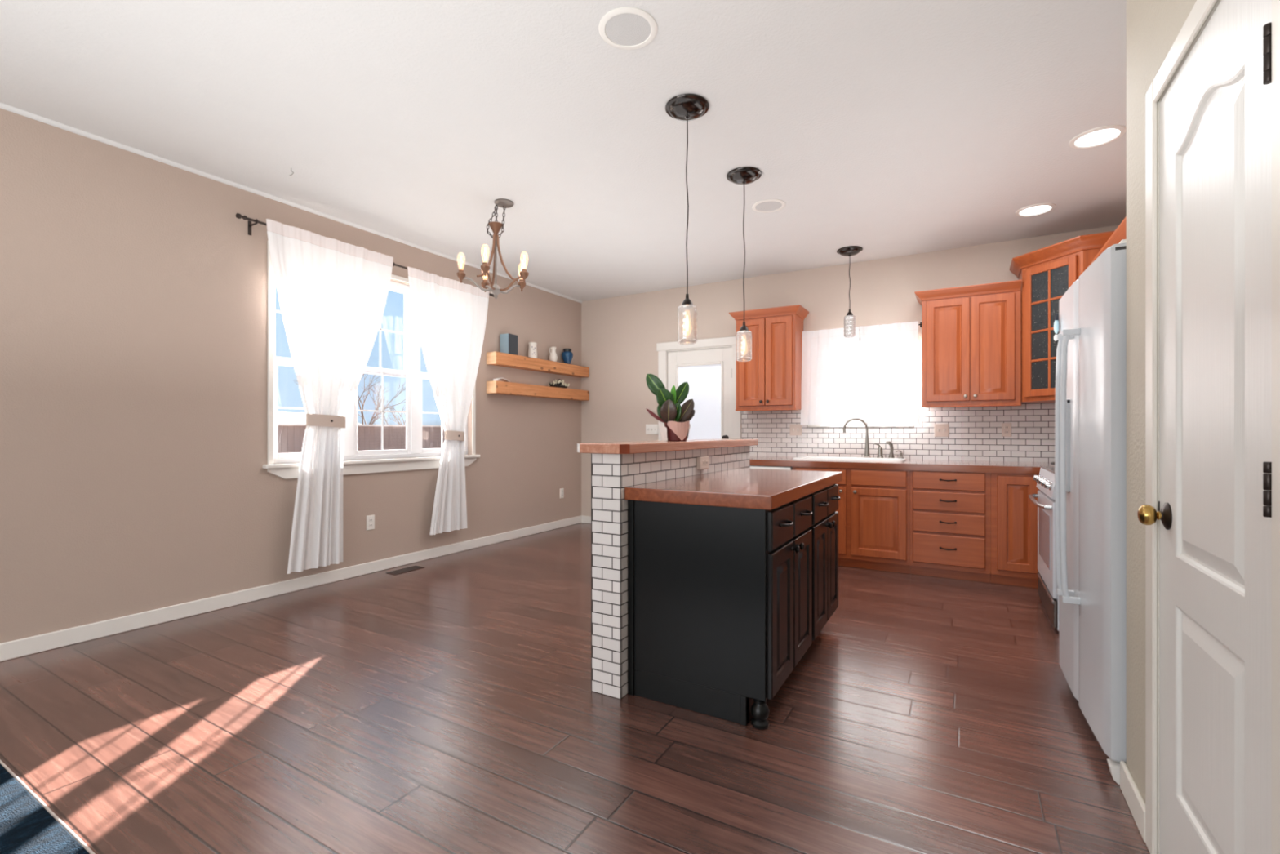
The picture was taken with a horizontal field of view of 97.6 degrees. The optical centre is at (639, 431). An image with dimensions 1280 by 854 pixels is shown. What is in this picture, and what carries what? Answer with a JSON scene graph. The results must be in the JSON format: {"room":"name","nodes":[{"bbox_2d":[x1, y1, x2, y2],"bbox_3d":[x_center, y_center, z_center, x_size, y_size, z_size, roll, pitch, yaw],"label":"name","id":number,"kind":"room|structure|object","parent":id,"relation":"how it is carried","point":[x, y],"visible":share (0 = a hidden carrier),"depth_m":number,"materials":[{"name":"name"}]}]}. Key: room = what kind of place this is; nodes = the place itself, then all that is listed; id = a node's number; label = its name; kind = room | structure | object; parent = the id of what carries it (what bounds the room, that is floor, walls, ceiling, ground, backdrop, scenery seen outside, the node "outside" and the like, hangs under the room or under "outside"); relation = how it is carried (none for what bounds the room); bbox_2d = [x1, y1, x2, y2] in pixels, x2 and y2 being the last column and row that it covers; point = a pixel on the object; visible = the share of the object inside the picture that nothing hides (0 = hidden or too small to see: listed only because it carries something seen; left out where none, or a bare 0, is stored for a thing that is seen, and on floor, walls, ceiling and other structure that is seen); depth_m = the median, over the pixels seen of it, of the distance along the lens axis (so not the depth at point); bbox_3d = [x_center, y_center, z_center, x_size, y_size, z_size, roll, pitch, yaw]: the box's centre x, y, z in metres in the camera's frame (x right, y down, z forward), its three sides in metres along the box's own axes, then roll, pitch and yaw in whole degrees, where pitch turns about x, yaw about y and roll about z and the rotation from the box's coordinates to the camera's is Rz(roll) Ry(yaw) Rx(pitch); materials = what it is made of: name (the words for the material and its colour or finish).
{"room":"open-plan kitchen","nodes":[
{"label":"open-plan kitchen","id":0,"kind":"room"},
{"bbox_2d":[0,108,581,643],"bbox_3d":[-2.957,-0.240,3.239,0.150,2.740,8.955,0,0,30],"label":"wall","id":1,"kind":"structure","parent":0,"point":[134,479],"depth_m":3.29,"materials":[{"name":"beige paint"}]},
{"bbox_2d":[0,515,582,661],"bbox_3d":[-2.885,1.086,3.198,0.016,0.088,8.655,0,0,30],"label":"baseboard","id":2,"kind":"structure","parent":1,"relation":"attached to","point":[13,649],"depth_m":3.61,"materials":[{"name":"white wood"}]},
{"bbox_2d":[0,102,582,302],"bbox_3d":[-2.883,-1.600,3.197,0.020,0.020,8.655,0,0,30],"label":"trim","id":3,"kind":"structure","parent":1,"relation":"attached to","point":[3,106],"depth_m":3.57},
{"bbox_2d":[235,213,493,297],"bbox_3d":[-2.038,-1.332,4.574,0.107,0.130,2.271,0,0,30],"label":"curtain rod","id":4,"kind":"object","parent":1,"relation":"attached to","point":[238,215],"visible":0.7,"depth_m":3.70,"materials":[{"name":"brown metal"}]},
{"bbox_2d":[266,218,393,573],"bbox_3d":[-2.233,-0.217,4.114,0.066,2.375,0.955,0,0,30],"label":"curtain","id":5,"kind":"object","parent":4,"relation":"hanging from","point":[332,302],"visible":0.98,"depth_m":4.04,"materials":[{"name":"white fabric"}]},
{"bbox_2d":[306,413,346,427],"bbox_3d":[-2.263,-0.075,4.047,0.099,0.100,0.292,0,0,30],"label":"tieback","id":6,"kind":"object","parent":5,"relation":"attached to","point":[314,420],"visible":0.96,"depth_m":4.00,"materials":[{"name":"beige fabric"}]},
{"bbox_2d":[407,266,488,534],"bbox_3d":[-1.705,-0.235,5.040,0.076,2.260,0.915,0,0,30],"label":"curtain","id":7,"kind":"object","parent":4,"relation":"hanging from","point":[451,322],"visible":0.98,"depth_m":5.03,"materials":[{"name":"white fabric"}]},
{"bbox_2d":[444,430,464,440],"bbox_3d":[-1.676,0.040,5.065,0.099,0.100,0.212,0,0,30],"label":"tieback","id":8,"kind":"object","parent":7,"relation":"attached to","point":[449,434],"visible":0.96,"depth_m":5.01,"materials":[{"name":"beige fabric"}]},
{"bbox_2d":[366,514,374,530],"bbox_3d":[-2.152,0.728,4.475,0.009,0.115,0.070,0,0,30],"label":"wall outlet","id":9,"kind":"object","parent":1,"relation":"attached to","point":[370,518],"visible":1,"depth_m":4.47,"materials":[{"name":"white plastic"}]},
{"bbox_2d":[262,240,479,478],"bbox_3d":[-2.103,-0.485,4.643,0.175,1.630,1.930,0,0,30],"label":"window","id":10,"kind":"structure","parent":1,"relation":"in","point":[414,450],"depth_m":4.65,"materials":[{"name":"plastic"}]},
{"bbox_2d":[486,351,589,377],"bbox_3d":[-1.075,-0.725,6.217,0.132,0.120,1.581,0,0,30],"label":"floating shelf","id":11,"kind":"object","parent":1,"relation":"attached to","point":[495,358],"visible":1,"depth_m":6.01,"materials":[{"name":"brown wood"}]},
{"bbox_2d":[499,333,517,355],"bbox_3d":[-1.345,-0.887,5.741,0.116,0.205,0.144,0,0,26],"label":"storage box","id":12,"kind":"object","parent":11,"relation":"on","point":[508,342],"visible":0.88,"depth_m":5.69,"materials":[{"name":"stone"}]},
{"bbox_2d":[528,342,537,358],"bbox_3d":[-1.161,-0.870,6.050,0.100,0.170,0.100,0,0,30],"label":"vase","id":13,"kind":"object","parent":11,"relation":"on","point":[532,352],"visible":0.91,"depth_m":6.01,"materials":[{"name":"white ceramic"}]},
{"bbox_2d":[549,346,557,361],"bbox_3d":[-0.987,-0.870,6.364,0.098,0.170,0.094,0,0,-17],"label":"pitcher","id":14,"kind":"object","parent":11,"relation":"on","point":[553,357],"visible":0.93,"depth_m":6.33,"materials":[{"name":"white ceramic"}]},
{"bbox_2d":[561,348,573,364],"bbox_3d":[-0.854,-0.878,6.577,0.132,0.186,0.132,0,0,30],"label":"urn","id":15,"kind":"object","parent":11,"relation":"on","point":[566,355],"visible":0.94,"depth_m":6.53,"materials":[{"name":"blue ceramic"}]},
{"bbox_2d":[486,380,589,400],"bbox_3d":[-1.075,-0.438,6.217,0.132,0.120,1.581,0,0,30],"label":"floating shelf","id":16,"kind":"object","parent":1,"relation":"attached to","point":[495,387],"visible":1,"depth_m":6.01,"materials":[{"name":"brown wood"}]},
{"bbox_2d":[493,377,509,382],"bbox_3d":[-1.392,-0.518,5.635,0.065,0.040,0.170,0,0,30],"label":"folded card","id":17,"kind":"object","parent":16,"relation":"on","point":[495,379],"visible":0.88,"depth_m":5.62,"materials":[{"name":"white paper"}]},
{"bbox_2d":[547,379,569,388],"bbox_3d":[-0.937,-0.549,6.452,0.124,0.102,0.322,0,0,30],"label":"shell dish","id":18,"kind":"object","parent":16,"relation":"on","point":[560,383],"visible":0.97,"depth_m":6.39,"materials":[{"name":"white ceramic"}]},
{"bbox_2d":[560,488,563,497],"bbox_3d":[-0.921,0.730,6.607,0.009,0.115,0.070,0,0,30],"label":"wall outlet","id":19,"kind":"object","parent":1,"relation":"attached to","point":[561,489],"visible":1,"depth_m":6.60,"materials":[{"name":"white plastic"}]},
{"bbox_2d":[0,0,1126,301],"bbox_3d":[-0.657,-1.670,1.912,5.460,0.120,8.955,0,0,30],"label":"ceiling","id":20,"kind":"structure","parent":0,"point":[885,128],"depth_m":2.85,"materials":[{"name":"white paint"}]},
{"bbox_2d":[456,198,528,298],"bbox_3d":[-0.999,-1.271,3.945,0.498,0.678,0.497,0,0,30],"label":"chandelier","id":21,"kind":"object","parent":20,"relation":"hanging from","point":[495,227],"visible":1,"depth_m":3.92,"materials":[{"name":"brown metal"}]},
{"bbox_2d":[598,6,657,49],"bbox_3d":[-0.048,-1.607,2.241,0.234,0.007,0.234,0,0,30],"label":"ceiling speaker","id":22,"kind":"object","parent":20,"relation":"attached to","point":[627,28],"visible":1,"depth_m":2.23,"materials":[{"name":"white plastic"}]},
{"bbox_2d":[604,13,650,45],"bbox_3d":[-0.048,-1.607,2.241,0.186,0.005,0.186,0,0,41],"label":"grille","id":23,"kind":"object","parent":22,"relation":"attached to","point":[620,28],"depth_m":2.24,"materials":[{"name":"white plastic"}]},
{"bbox_2d":[665,93,709,344],"bbox_3d":[0.234,-1.023,2.776,0.218,1.174,0.218,0,0,30],"label":"pendant lamp","id":24,"kind":"object","parent":20,"relation":"hanging from","point":[686,108],"visible":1,"depth_m":2.75,"materials":[{"name":"brown metal"}]},
{"bbox_2d":[676,304,697,344],"bbox_3d":[0.234,-0.528,2.776,0.100,0.184,0.100,0,0,30],"label":"jar","id":25,"kind":"object","parent":24,"relation":"on","point":[682,306],"depth_m":2.76,"materials":[{"name":"clear glass"}]},
{"bbox_2d":[726,166,761,361],"bbox_3d":[0.652,-1.026,3.511,0.218,1.168,0.218,0,0,30],"label":"pendant lamp","id":26,"kind":"object","parent":20,"relation":"hanging from","point":[744,175],"visible":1,"depth_m":3.49,"materials":[{"name":"brown metal"}]},
{"bbox_2d":[736,330,751,361],"bbox_3d":[0.652,-0.534,3.511,0.100,0.184,0.100,0,0,30],"label":"jar","id":27,"kind":"object","parent":26,"relation":"on","point":[740,331],"depth_m":3.50,"materials":[{"name":"clear glass"}]},
{"bbox_2d":[751,199,785,213],"bbox_3d":[0.919,-1.607,3.997,0.234,0.007,0.234,0,0,30],"label":"ceiling speaker","id":28,"kind":"object","parent":20,"relation":"attached to","point":[766,206],"visible":1,"depth_m":3.99,"materials":[{"name":"white plastic"}]},
{"bbox_2d":[755,201,782,211],"bbox_3d":[0.919,-1.607,3.997,0.186,0.005,0.186,0,0,-4],"label":"grille","id":29,"kind":"object","parent":28,"relation":"attached to","point":[760,206],"depth_m":3.99,"materials":[{"name":"white plastic"}]},
{"bbox_2d":[836,245,862,337],"bbox_3d":[1.859,-1.224,4.965,0.218,0.771,0.218,0,0,30],"label":"pendant lamp","id":30,"kind":"object","parent":20,"relation":"hanging from","point":[850,251],"visible":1,"depth_m":4.94,"materials":[{"name":"brown metal"}]},
{"bbox_2d":[843,315,855,337],"bbox_3d":[1.859,-0.931,4.965,0.100,0.184,0.100,0,0,30],"label":"jar","id":31,"kind":"object","parent":30,"relation":"on","point":[845,317],"depth_m":4.95,"materials":[{"name":"clear glass"}]},
{"bbox_2d":[1014,203,1056,217],"bbox_3d":[2.871,-1.605,4.069,0.244,0.009,0.244,0,0,30],"label":"recessed light","id":32,"kind":"object","parent":20,"relation":"in","point":[1033,210],"visible":1,"depth_m":4.06,"materials":[{"name":"white plastic"}]},
{"bbox_2d":[1068,124,1126,149],"bbox_3d":[2.498,-1.605,3.062,0.244,0.009,0.244,0,0,30],"label":"recessed light","id":33,"kind":"object","parent":20,"relation":"in","point":[1098,136],"visible":1,"depth_m":3.05,"materials":[{"name":"white plastic"}]},
{"bbox_2d":[0,522,1150,853],"bbox_3d":[-0.657,1.160,1.912,5.460,0.060,8.955,0,0,30],"label":"floor","id":34,"kind":"structure","parent":0,"point":[447,705],"depth_m":2.08,"materials":[{"name":"brown wood"}]},
{"bbox_2d":[0,759,95,853],"bbox_3d":[-1.979,1.125,0.372,4.000,0.011,2.466,0,0,30],"label":"area rug","id":35,"kind":"object","parent":34,"relation":"on","point":[28,825],"visible":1,"depth_m":1.59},
{"bbox_2d":[386,565,424,574],"bbox_3d":[-1.907,1.128,4.558,0.120,0.005,0.280,0,0,30],"label":"floor vent","id":36,"kind":"object","parent":34,"relation":"in","point":[413,567],"visible":1,"depth_m":4.54,"materials":[{"name":"metal"}]},
{"bbox_2d":[627,484,840,729],"bbox_3d":[0.568,0.711,2.822,0.659,0.838,1.343,0,0,30],"label":"kitchen island","id":37,"kind":"object","parent":34,"relation":"on","point":[724,603],"visible":0.98,"depth_m":2.27,"materials":[{"name":"black wood"}]},
{"bbox_2d":[624,468,842,510],"bbox_3d":[0.561,0.264,2.834,0.636,0.054,1.410,0,0,30],"label":"island countertop","id":38,"kind":"structure","parent":37,"relation":"on","point":[745,488],"depth_m":2.39,"materials":[{"name":"brown wood"}]},
{"bbox_2d":[750,465,792,470],"bbox_3d":[1.232,0.675,5.317,0.608,0.730,0.849,0,0,30],"label":"dishwasher","id":39,"kind":"object","parent":34,"relation":"on","point":[762,467],"visible":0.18,"depth_m":4.93,"materials":[{"name":"white plastic"}]},
{"bbox_2d":[792,466,911,573],"bbox_3d":[1.902,0.717,4.942,0.922,0.826,0.828,0,0,30],"label":"base cabinet","id":40,"kind":"object","parent":34,"relation":"on","point":[873,510],"visible":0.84,"depth_m":4.52,"materials":[{"name":"brown wood"}]},
{"bbox_2d":[750,455,1054,474],"bbox_3d":[2.208,0.278,4.781,3.045,0.052,0.800,0,0,30],"label":"countertop","id":41,"kind":"structure","parent":40,"relation":"on","point":[949,465],"depth_m":4.51,"materials":[{"name":"brown wood"}]},
{"bbox_2d":[792,456,906,462],"bbox_3d":[1.880,0.322,5.028,0.900,0.166,0.530,0,0,30],"label":"sink","id":42,"kind":"object","parent":41,"relation":"in","point":[817,458],"visible":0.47,"depth_m":4.99,"materials":[{"name":"white ceramic"}]},
{"bbox_2d":[873,442,883,457],"bbox_3d":[2.174,0.171,5.099,0.083,0.136,0.063,0,0,30],"label":"soap dispenser","id":43,"kind":"object","parent":42,"relation":"on","point":[880,455],"visible":1,"depth_m":5.08,"materials":[{"name":"silver metal"}]},
{"bbox_2d":[885,440,894,457],"bbox_3d":[2.257,0.162,5.050,0.072,0.153,0.051,0,0,10],"label":"sprayer","id":44,"kind":"object","parent":42,"relation":"on","point":[891,455],"visible":1,"depth_m":5.04,"materials":[{"name":"silver metal"}]},
{"bbox_2d":[895,449,903,457],"bbox_3d":[2.326,0.203,5.013,0.067,0.072,0.044,0,0,30],"label":"soap pump","id":45,"kind":"object","parent":42,"relation":"on","point":[900,451],"visible":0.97,"depth_m":5.00,"materials":[{"name":"silver metal"}]},
{"bbox_2d":[842,417,871,457],"bbox_3d":[1.996,0.057,5.155,0.250,0.364,0.063,0,0,3],"label":"kitchen faucet","id":46,"kind":"object","parent":41,"relation":"on","point":[867,444],"visible":0.98,"depth_m":5.14,"materials":[{"name":"silver metal"}]},
{"bbox_2d":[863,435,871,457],"bbox_3d":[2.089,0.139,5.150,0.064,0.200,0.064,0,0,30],"label":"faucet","id":47,"kind":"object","parent":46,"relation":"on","point":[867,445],"depth_m":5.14,"materials":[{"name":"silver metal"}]},
{"bbox_2d":[910,470,990,582],"bbox_3d":[2.534,0.717,4.577,0.536,0.826,0.828,0,0,30],"label":"base cabinet","id":48,"kind":"object","parent":34,"relation":"on","point":[950,511],"visible":0.99,"depth_m":4.25,"materials":[{"name":"brown wood"}]},
{"bbox_2d":[990,472,1040,588],"bbox_3d":[3.151,0.717,4.240,0.869,0.826,0.795,0,0,30],"label":"base cabinet","id":49,"kind":"object","parent":34,"relation":"on","point":[1013,515],"visible":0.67,"depth_m":4.05,"materials":[{"name":"brown wood"}]},
{"bbox_2d":[1028,462,1058,631],"bbox_3d":[2.724,0.655,3.318,0.668,0.910,0.760,0,0,30],"label":"range","id":50,"kind":"object","parent":34,"relation":"on","point":[1046,567],"visible":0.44,"depth_m":3.32,"materials":[{"name":"white metal"}]},
{"bbox_2d":[1028,489,1057,599],"bbox_3d":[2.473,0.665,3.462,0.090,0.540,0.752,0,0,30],"label":"oven","id":51,"kind":"object","parent":50,"relation":"in","point":[1046,567],"depth_m":3.32,"materials":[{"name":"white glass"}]},
{"bbox_2d":[1040,466,1054,473],"bbox_3d":[2.761,0.239,3.296,0.582,0.012,0.760,0,0,30],"label":"cooktop","id":52,"kind":"object","parent":50,"relation":"in","point":[1046,469],"depth_m":3.54,"materials":[{"name":"metal"}]},
{"bbox_2d":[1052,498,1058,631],"bbox_3d":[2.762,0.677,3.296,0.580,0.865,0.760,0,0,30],"label":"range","id":53,"kind":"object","parent":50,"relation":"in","point":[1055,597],"depth_m":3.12,"materials":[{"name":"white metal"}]},
{"bbox_2d":[1054,239,1126,784],"bbox_3d":[1.972,0.256,2.049,0.723,1.748,0.880,0,0,30],"label":"refrigerator","id":54,"kind":"object","parent":34,"relation":"on","point":[1091,415],"visible":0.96,"depth_m":1.95,"materials":[{"name":"white metal"}]},
{"bbox_2d":[1053,313,1059,341],"bbox_3d":[1.893,-0.472,2.546,0.020,0.119,0.070,0,0,30],"label":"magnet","id":55,"kind":"object","parent":54,"relation":"attached to","point":[1056,324],"visible":0.9,"depth_m":2.52,"materials":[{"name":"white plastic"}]},
{"bbox_2d":[591,445,750,699],"bbox_3d":[0.267,0.613,3.115,0.151,1.034,1.656,0,0,30],"label":"wall","id":56,"kind":"structure","parent":0,"point":[611,473],"depth_m":2.41,"materials":[{"name":"tile"}]},
{"bbox_2d":[577,438,757,453],"bbox_3d":[0.249,0.073,3.124,0.281,0.042,1.719,0,0,30],"label":"bar","id":57,"kind":"object","parent":56,"relation":"on","point":[640,446],"visible":0.99,"depth_m":2.58,"materials":[{"name":"brown wood"}]},
{"bbox_2d":[645,373,694,440],"bbox_3d":[0.164,-0.131,3.004,0.263,0.365,0.141,0,0,-3],"label":"potted plant","id":58,"kind":"object","parent":57,"relation":"on","point":[676,418],"visible":1,"depth_m":2.98,"materials":[{"name":"green plant"}]},
{"bbox_2d":[696,456,708,469],"bbox_3d":[0.346,0.172,3.074,0.029,0.070,0.115,0,0,30],"label":"wall outlet","id":59,"kind":"object","parent":56,"relation":"attached to","point":[702,462],"visible":1,"depth_m":3.04,"materials":[{"name":"beige plastic"}]},
{"bbox_2d":[581,225,1119,515],"bbox_3d":[1.608,-0.240,5.688,5.310,2.740,0.150,0,0,30],"label":"wall","id":60,"kind":"structure","parent":0,"point":[620,335],"depth_m":5.98,"materials":[{"name":"beige paint"}]},
{"bbox_2d":[582,515,591,523],"bbox_3d":[-0.256,1.086,6.668,1.069,0.088,0.016,0,0,30],"label":"baseboard","id":61,"kind":"structure","parent":60,"relation":"attached to","point":[585,519],"depth_m":6.89,"materials":[{"name":"white wood"}]},
{"bbox_2d":[645,424,657,434],"bbox_3d":[0.134,-0.023,6.444,0.162,0.115,0.014,0,0,30],"label":"light switch","id":62,"kind":"object","parent":60,"relation":"attached to","point":[650,428],"visible":0.97,"depth_m":6.44,"materials":[{"name":"white plastic"}]},
{"bbox_2d":[656,336,741,440],"bbox_3d":[0.653,0.061,6.176,1.027,2.138,0.158,0,0,30],"label":"door","id":63,"kind":"structure","parent":60,"relation":"in","point":[709,373],"depth_m":6.13,"materials":[{"name":"white paint"}]},
{"bbox_2d":[677,364,720,439],"bbox_3d":[0.656,0.071,6.178,0.518,1.596,0.020,0,0,30],"label":"blind","id":64,"kind":"object","parent":60,"relation":"attached to","point":[704,380],"depth_m":6.15,"materials":[{"name":"white fabric"}]},
{"bbox_2d":[728,304,808,411],"bbox_3d":[1.281,-0.694,5.568,0.702,0.982,0.366,0,0,30],"label":"upper cabinet","id":65,"kind":"object","parent":60,"relation":"attached to","point":[771,380],"visible":0.98,"depth_m":5.43,"materials":[{"name":"brown wood"}]},
{"bbox_2d":[808,337,914,426],"bbox_3d":[2.103,-0.470,5.359,0.945,0.860,0.145,0,0,30],"label":"window","id":66,"kind":"structure","parent":60,"relation":"in","point":[861,424],"depth_m":5.33,"materials":[{"name":"plastic"}]},
{"bbox_2d":[742,401,1055,462],"bbox_3d":[1.819,-0.085,4.120,3.077,0.770,2.355,0,0,30],"label":"backsplash","id":67,"kind":"structure","parent":60,"relation":"attached to","point":[975,432],"depth_m":5.01,"materials":[{"name":"tile"}]},
{"bbox_2d":[790,423,801,435],"bbox_3d":[1.559,-0.016,5.612,0.116,0.115,0.014,0,0,30],"label":"light switch","id":68,"kind":"object","parent":67,"relation":"attached to","point":[795,428],"visible":0.94,"depth_m":5.61,"materials":[{"name":"beige plastic"}]},
{"bbox_2d":[933,423,949,436],"bbox_3d":[2.675,-0.010,4.968,0.116,0.115,0.014,0,0,30],"label":"light switch","id":69,"kind":"object","parent":67,"relation":"attached to","point":[940,429],"visible":1,"depth_m":4.97,"materials":[{"name":"beige plastic"}]},
{"bbox_2d":[1001,422,1011,436],"bbox_3d":[3.095,-0.014,4.728,0.070,0.115,0.009,0,0,30],"label":"wall outlet","id":70,"kind":"object","parent":67,"relation":"attached to","point":[1006,427],"visible":1,"depth_m":4.73,"materials":[{"name":"beige plastic"}]},
{"bbox_2d":[914,280,1022,408],"bbox_3d":[2.747,-0.694,4.722,0.754,0.982,0.366,0,0,30],"label":"upper cabinet","id":71,"kind":"object","parent":60,"relation":"attached to","point":[971,335],"visible":1,"depth_m":4.57,"materials":[{"name":"brown wood"}]},
{"bbox_2d":[1008,231,1114,403],"bbox_3d":[3.244,-0.801,4.237,0.709,1.138,0.709,0,0,30],"label":"upper cabinet","id":72,"kind":"object","parent":60,"relation":"attached to","point":[1046,273],"visible":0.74,"depth_m":4.22,"materials":[{"name":"brown wood"}]},
{"bbox_3d":[2.068,-0.963,5.293,1.086,0.045,0.073,0,0,30],"label":"curtain rod","id":73,"kind":"object","parent":60,"relation":"attached to","visible":0},
{"bbox_2d":[800,326,861,425],"bbox_3d":[1.830,-0.522,5.383,0.559,0.920,0.049,0,0,30],"label":"cafe curtain","id":74,"kind":"object","parent":73,"relation":"hanging from","point":[831,365],"visible":0.98,"depth_m":5.39,"materials":[{"name":"white fabric"}]},
{"bbox_2d":[859,320,919,425],"bbox_3d":[2.278,-0.521,5.115,0.508,0.922,0.049,0,0,30],"label":"cafe curtain","id":75,"kind":"object","parent":73,"relation":"hanging from","point":[890,361],"visible":1,"depth_m":5.12,"materials":[{"name":"white fabric"}]},
{"bbox_2d":[1126,0,1196,802],"bbox_3d":[0.472,-0.240,-0.682,0.611,2.740,5.290,0,0,30],"label":"wall","id":76,"kind":"structure","parent":0,"point":[1153,26],"depth_m":1.65,"materials":[{"name":"beige paint"}]},
{"bbox_2d":[1120,760,1145,841],"bbox_3d":[0.203,1.086,-0.522,0.014,0.088,5.300,0,0,30],"label":"baseboard","id":77,"kind":"structure","parent":76,"relation":"attached to","point":[1134,798],"depth_m":1.64,"materials":[{"name":"white wood"}]},
{"bbox_2d":[1137,0,1279,853],"bbox_3d":[1.223,0.103,1.166,0.175,2.054,0.799,0,0,30],"label":"door","id":78,"kind":"structure","parent":76,"relation":"in","point":[1210,514],"depth_m":1.16,"materials":[{"name":"white paint"}]},
{"label":"outside","id":79,"kind":"structure","parent":0,"visible":0},
{"bbox_3d":[-22.890,1.690,24.757,55.600,0.120,60.000,0,0,30],"label":"ground","id":80,"kind":"structure","parent":79,"visible":0},
{"bbox_2d":[277,412,360,424],"bbox_3d":[-26.379,0.130,38.316,8.800,3.000,10.800,0,0,30],"label":"house","id":81,"kind":"structure","parent":80,"relation":"on","point":[282,417],"depth_m":38.56,"materials":[{"name":"white"}]},
{"bbox_2d":[277,423,444,453],"bbox_3d":[-6.602,0.713,16.528,0.080,1.795,18.030,0,0,30],"label":"fence","id":82,"kind":"object","parent":80,"relation":"on","point":[291,437],"visible":0.05,"depth_m":15.37,"materials":[{"name":"brown wood"}]},
{"bbox_2d":[357,373,405,424],"bbox_3d":[-12.732,-0.705,27.498,3.360,4.678,2.354,0,0,-15],"label":"bare tree","id":83,"kind":"object","parent":80,"relation":"on","point":[378,406],"visible":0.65,"depth_m":27.39,"materials":[{"name":"brown plant"}]},
{"bbox_2d":[369,402,405,425],"bbox_3d":[-10.152,0.193,22.794,1.818,2.884,1.250,0,0,30],"label":"bare tree","id":84,"kind":"object","parent":80,"relation":"on","point":[393,413],"visible":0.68,"depth_m":22.57,"materials":[{"name":"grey plant"}]},
{"bbox_3d":[1.642,-0.240,0.585,0.150,2.740,8.655,0,0,30],"label":"wall","id":85,"kind":"structure","parent":0,"visible":0},
{"bbox_2d":[1085,216,1126,269],"bbox_3d":[2.812,-0.807,3.140,0.361,0.475,1.751,0,0,30],"label":"upper cabinet","id":86,"kind":"object","parent":85,"relation":"attached to","point":[1120,233],"visible":0.02,"depth_m":2.94,"materials":[{"name":"brown wood"}]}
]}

